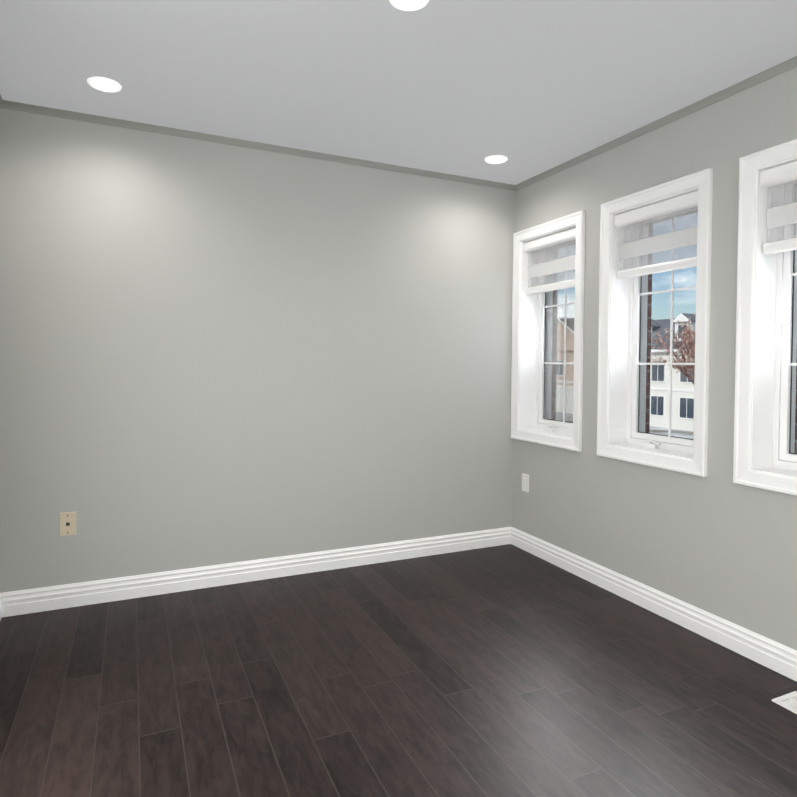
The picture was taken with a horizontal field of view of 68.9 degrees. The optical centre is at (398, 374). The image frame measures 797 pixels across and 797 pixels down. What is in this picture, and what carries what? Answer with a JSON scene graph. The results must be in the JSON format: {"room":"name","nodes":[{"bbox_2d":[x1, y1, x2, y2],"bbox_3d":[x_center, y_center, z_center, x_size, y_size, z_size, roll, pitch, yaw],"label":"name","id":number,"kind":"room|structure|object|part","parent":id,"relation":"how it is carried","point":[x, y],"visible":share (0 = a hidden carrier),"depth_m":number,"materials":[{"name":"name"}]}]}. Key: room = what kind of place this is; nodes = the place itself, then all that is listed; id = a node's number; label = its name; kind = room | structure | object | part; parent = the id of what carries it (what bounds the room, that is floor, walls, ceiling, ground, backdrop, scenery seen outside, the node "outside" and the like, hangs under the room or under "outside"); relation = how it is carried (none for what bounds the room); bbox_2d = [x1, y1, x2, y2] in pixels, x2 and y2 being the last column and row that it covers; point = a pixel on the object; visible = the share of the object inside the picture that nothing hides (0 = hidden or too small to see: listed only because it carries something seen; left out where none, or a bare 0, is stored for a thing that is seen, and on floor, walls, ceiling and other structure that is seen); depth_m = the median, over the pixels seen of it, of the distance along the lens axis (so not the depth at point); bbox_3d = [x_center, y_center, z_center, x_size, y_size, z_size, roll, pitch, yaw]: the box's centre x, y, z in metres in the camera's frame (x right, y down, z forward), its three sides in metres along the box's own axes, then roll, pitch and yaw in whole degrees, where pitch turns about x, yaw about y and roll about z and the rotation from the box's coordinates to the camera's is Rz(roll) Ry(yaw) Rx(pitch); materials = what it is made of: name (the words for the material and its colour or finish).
{"room":"empty living room","nodes":[
{"label":"empty living room","id":0,"kind":"room"},
{"bbox_2d":[0,108,515,592],"bbox_3d":[-0.519,-0.061,3.449,3.324,2.440,0.120,0,1,-25],"label":"wall","id":1,"kind":"structure","parent":0,"point":[214,354],"depth_m":3.20,"materials":[{"name":"grey paint"}]},
{"bbox_2d":[0,592,7,619],"bbox_3d":[-1.116,1.138,1.065,0.017,0.113,3.763,0,1,-25],"label":"baseboard","id":2,"kind":"structure","parent":1,"relation":"attached to","point":[3,613],"depth_m":2.77,"materials":[{"name":"white wood"}]},
{"bbox_2d":[0,95,7,108],"bbox_3d":[-1.088,-1.230,1.026,0.026,0.030,3.763,0,1,-25],"label":"crown molding","id":3,"kind":"structure","parent":1,"relation":"attached to","point":[3,103],"depth_m":2.73,"materials":[{"name":"grey paint"}]},
{"bbox_2d":[60,512,75,535],"bbox_3d":[-1.638,0.744,2.879,0.072,0.116,0.016,0,1,-25],"label":"outlet plate","id":4,"kind":"object","parent":1,"relation":"attached to","point":[67,523],"visible":1,"depth_m":2.88,"materials":[{"name":"beige plastic"}]},
{"bbox_2d":[4,527,511,616],"bbox_3d":[-0.568,1.104,3.377,2.880,0.113,0.017,0,1,-25],"label":"baseboard","id":5,"kind":"structure","parent":1,"relation":"attached to","point":[27,601],"depth_m":3.22,"materials":[{"name":"white wood"}]},
{"bbox_2d":[8,101,515,190],"bbox_3d":[-0.542,-1.264,3.331,2.880,0.030,0.026,0,1,-25],"label":"crown molding","id":6,"kind":"structure","parent":1,"relation":"attached to","point":[12,105],"depth_m":3.18,"materials":[{"name":"grey paint"}]},
{"bbox_2d":[0,544,796,796],"bbox_3d":[0.304,1.247,1.719,3.384,0.100,4.003,0,1,-25],"label":"floor","id":7,"kind":"structure","parent":0,"point":[509,670],"depth_m":2.15,"materials":[{"name":"brown wood"}]},
{"bbox_2d":[772,691,796,713],"bbox_3d":[1.498,1.202,2.027,0.140,0.005,0.305,0,1,-25],"label":"floor vent","id":8,"kind":"object","parent":7,"relation":"in","point":[788,701],"visible":1,"depth_m":2.13,"materials":[{"name":"white metal"}]},
{"bbox_2d":[0,0,796,184],"bbox_3d":[0.330,-1.292,1.675,3.384,0.100,4.003,0,1,-25],"label":"ceiling","id":9,"kind":"structure","parent":0,"point":[528,89],"depth_m":2.38,"materials":[{"name":"grey paint"}]},
{"bbox_2d":[87,77,121,92],"bbox_3d":[-1.291,-1.270,2.555,0.136,0.008,0.136,0,1,-25],"label":"recessed light","id":10,"kind":"object","parent":9,"relation":"in","point":[104,84],"visible":1,"depth_m":2.55,"materials":[{"name":"white plastic"}]},
{"bbox_2d":[389,0,428,10],"bbox_3d":[0.035,-1.245,1.929,0.136,0.008,0.136,0,1,-25],"label":"recessed light","id":11,"kind":"object","parent":9,"relation":"in","point":[408,5],"visible":1,"depth_m":1.96,"materials":[{"name":"white plastic"}]},
{"bbox_2d":[485,155,507,163],"bbox_3d":[0.577,-1.266,3.435,0.136,0.008,0.136,0,1,-25],"label":"recessed light","id":12,"kind":"object","parent":9,"relation":"in","point":[495,159],"visible":0.98,"depth_m":3.43,"materials":[{"name":"white plastic"}]},
{"bbox_2d":[512,67,796,650],"bbox_3d":[1.712,-0.018,2.271,0.250,2.440,3.883,0,1,-25],"label":"wall","id":13,"kind":"structure","parent":0,"point":[717,541],"depth_m":2.74,"materials":[{"name":"grey paint"}]},
{"bbox_2d":[522,473,528,491],"bbox_3d":[0.840,0.722,3.858,0.010,0.116,0.072,0,1,-25],"label":"switch plate","id":14,"kind":"object","parent":13,"relation":"attached to","point":[525,482],"visible":1,"depth_m":3.85,"materials":[{"name":"white plastic"}]},
{"bbox_2d":[511,210,584,451],"bbox_3d":[1.034,-0.252,3.719,0.272,1.395,0.670,0,1,-25],"label":"window","id":15,"kind":"structure","parent":13,"relation":"in","point":[562,427],"depth_m":3.84,"materials":[{"name":"white wood"}]},
{"bbox_3d":[0.976,-0.703,3.683,0.064,0.350,0.526,0,1,-25],"label":"window blind rail","id":16,"kind":"part","parent":15,"relation":"part of","materials":[{"name":"white plastic"}]},
{"bbox_2d":[544,424,556,431],"bbox_3d":[0.994,0.351,3.794,0.047,0.045,0.129,0,1,-25],"label":"hardware piece","id":17,"kind":"object","parent":15,"relation":"attached to","point":[550,428],"visible":0.96,"depth_m":3.79,"materials":[{"name":"white plastic"}]},
{"bbox_2d":[528,255,574,278],"bbox_3d":[0.980,-0.678,3.685,0.001,0.084,0.510,0,1,-25],"label":"fabric","id":18,"kind":"object","parent":15,"relation":"hanging from","point":[553,266],"visible":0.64,"depth_m":3.69,"materials":[{"name":"white fabric"}]},
{"bbox_2d":[528,240,575,286],"bbox_3d":[0.992,-0.693,3.690,0.026,0.238,0.510,0,1,-25],"label":"window blind","id":19,"kind":"object","parent":15,"relation":"attached to","point":[534,254],"visible":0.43,"depth_m":3.70,"materials":[{"name":"white fabric"}]},
{"bbox_3d":[1.077,-0.258,3.739,0.003,1.137,0.424,0,1,-25],"label":"window gasket","id":20,"kind":"part","parent":15,"relation":"part of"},
{"bbox_3d":[1.081,-0.258,3.741,0.004,1.143,0.430,0,1,-25],"label":"window glass","id":21,"kind":"part","parent":15,"relation":"part of","materials":[{"name":"clear glass"}]},
{"bbox_2d":[512,527,796,681],"bbox_3d":[1.554,1.144,2.290,0.017,0.113,3.763,0,1,-25],"label":"baseboard","id":22,"kind":"structure","parent":13,"relation":"attached to","point":[765,652],"depth_m":2.79,"materials":[{"name":"white wood"}]},
{"bbox_2d":[597,168,712,476],"bbox_3d":[1.372,-0.236,2.983,0.272,1.395,0.670,0,1,-25],"label":"window","id":23,"kind":"structure","parent":13,"relation":"in","point":[636,437],"depth_m":3.11,"materials":[{"name":"white wood"}]},
{"bbox_2d":[641,439,660,448],"bbox_3d":[1.331,0.367,3.058,0.047,0.045,0.129,0,1,-25],"label":"hardware piece","id":24,"kind":"object","parent":23,"relation":"attached to","point":[648,444],"visible":0.96,"depth_m":3.06,"materials":[{"name":"white plastic"}]},
{"bbox_3d":[1.314,-0.687,2.946,0.064,0.350,0.526,0,1,-25],"label":"window blind rail","id":25,"kind":"part","parent":23,"relation":"part of","materials":[{"name":"white plastic"}]},
{"bbox_2d":[620,226,696,259],"bbox_3d":[1.318,-0.662,2.949,0.001,0.084,0.510,0,1,-25],"label":"fabric","id":26,"kind":"object","parent":23,"relation":"hanging from","point":[672,240],"visible":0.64,"depth_m":2.94,"materials":[{"name":"white fabric"}]},
{"bbox_2d":[620,206,697,269],"bbox_3d":[1.329,-0.677,2.954,0.026,0.238,0.510,0,1,-25],"label":"window blind","id":27,"kind":"object","parent":23,"relation":"attached to","point":[684,255],"visible":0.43,"depth_m":2.95,"materials":[{"name":"white fabric"}]},
{"bbox_3d":[1.415,-0.242,3.003,0.003,1.137,0.424,0,1,-25],"label":"window gasket","id":28,"kind":"part","parent":23,"relation":"part of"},
{"bbox_3d":[1.419,-0.242,3.005,0.004,1.143,0.430,0,1,-25],"label":"window glass","id":29,"kind":"part","parent":23,"relation":"part of","materials":[{"name":"clear glass"}]},
{"bbox_2d":[516,56,796,190],"bbox_3d":[1.574,-1.224,2.247,0.026,0.030,3.763,0,1,-25],"label":"crown molding","id":30,"kind":"structure","parent":13,"relation":"attached to","point":[772,72],"depth_m":2.79,"materials":[{"name":"grey paint"}]},
{"bbox_2d":[733,139,796,495],"bbox_3d":[1.709,-0.220,2.247,0.272,1.395,0.670,0,1,-25],"label":"window","id":31,"kind":"structure","parent":13,"relation":"in","point":[783,458],"depth_m":2.46,"materials":[{"name":"white wood"}]},
{"bbox_3d":[1.651,-0.671,2.210,0.064,0.350,0.526,0,1,-25],"label":"window blind rail","id":32,"kind":"part","parent":31,"relation":"part of","materials":[{"name":"white plastic"}]},
{"bbox_2d":[766,180,796,242],"bbox_3d":[1.667,-0.661,2.218,0.026,0.238,0.510,0,1,-25],"label":"window blind","id":33,"kind":"object","parent":31,"relation":"attached to","point":[779,204],"visible":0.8,"depth_m":2.40,"materials":[{"name":"white fabric"}]},
{"bbox_2d":[767,202,796,228],"bbox_3d":[1.655,-0.646,2.213,0.001,0.084,0.510,0,1,-25],"label":"fabric","id":34,"kind":"object","parent":31,"relation":"hanging from","point":[783,215],"visible":1,"depth_m":2.38,"materials":[{"name":"white fabric"}]},
{"bbox_3d":[1.752,-0.226,2.267,0.003,1.137,0.424,0,1,-25],"label":"window gasket","id":35,"kind":"part","parent":31,"relation":"part of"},
{"bbox_3d":[1.757,-0.226,2.268,0.004,1.143,0.430,0,1,-25],"label":"window glass","id":36,"kind":"part","parent":31,"relation":"part of","materials":[{"name":"clear glass"}]},
{"bbox_2d":[645,226,796,452],"bbox_3d":[1.828,-0.019,2.390,0.060,2.440,4.003,0,1,-25],"label":"brick wall","id":37,"kind":"structure","parent":0,"point":[649,314],"depth_m":3.30,"materials":[{"name":"brown brick"}]},
{"label":"outside","id":38,"kind":"structure","parent":0,"visible":0},
{"bbox_2d":[649,313,695,438],"bbox_3d":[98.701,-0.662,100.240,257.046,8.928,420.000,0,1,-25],"label":"building","id":39,"kind":"structure","parent":38,"point":[685,355],"depth_m":39.21,"materials":[{"name":"white"}]}
]}

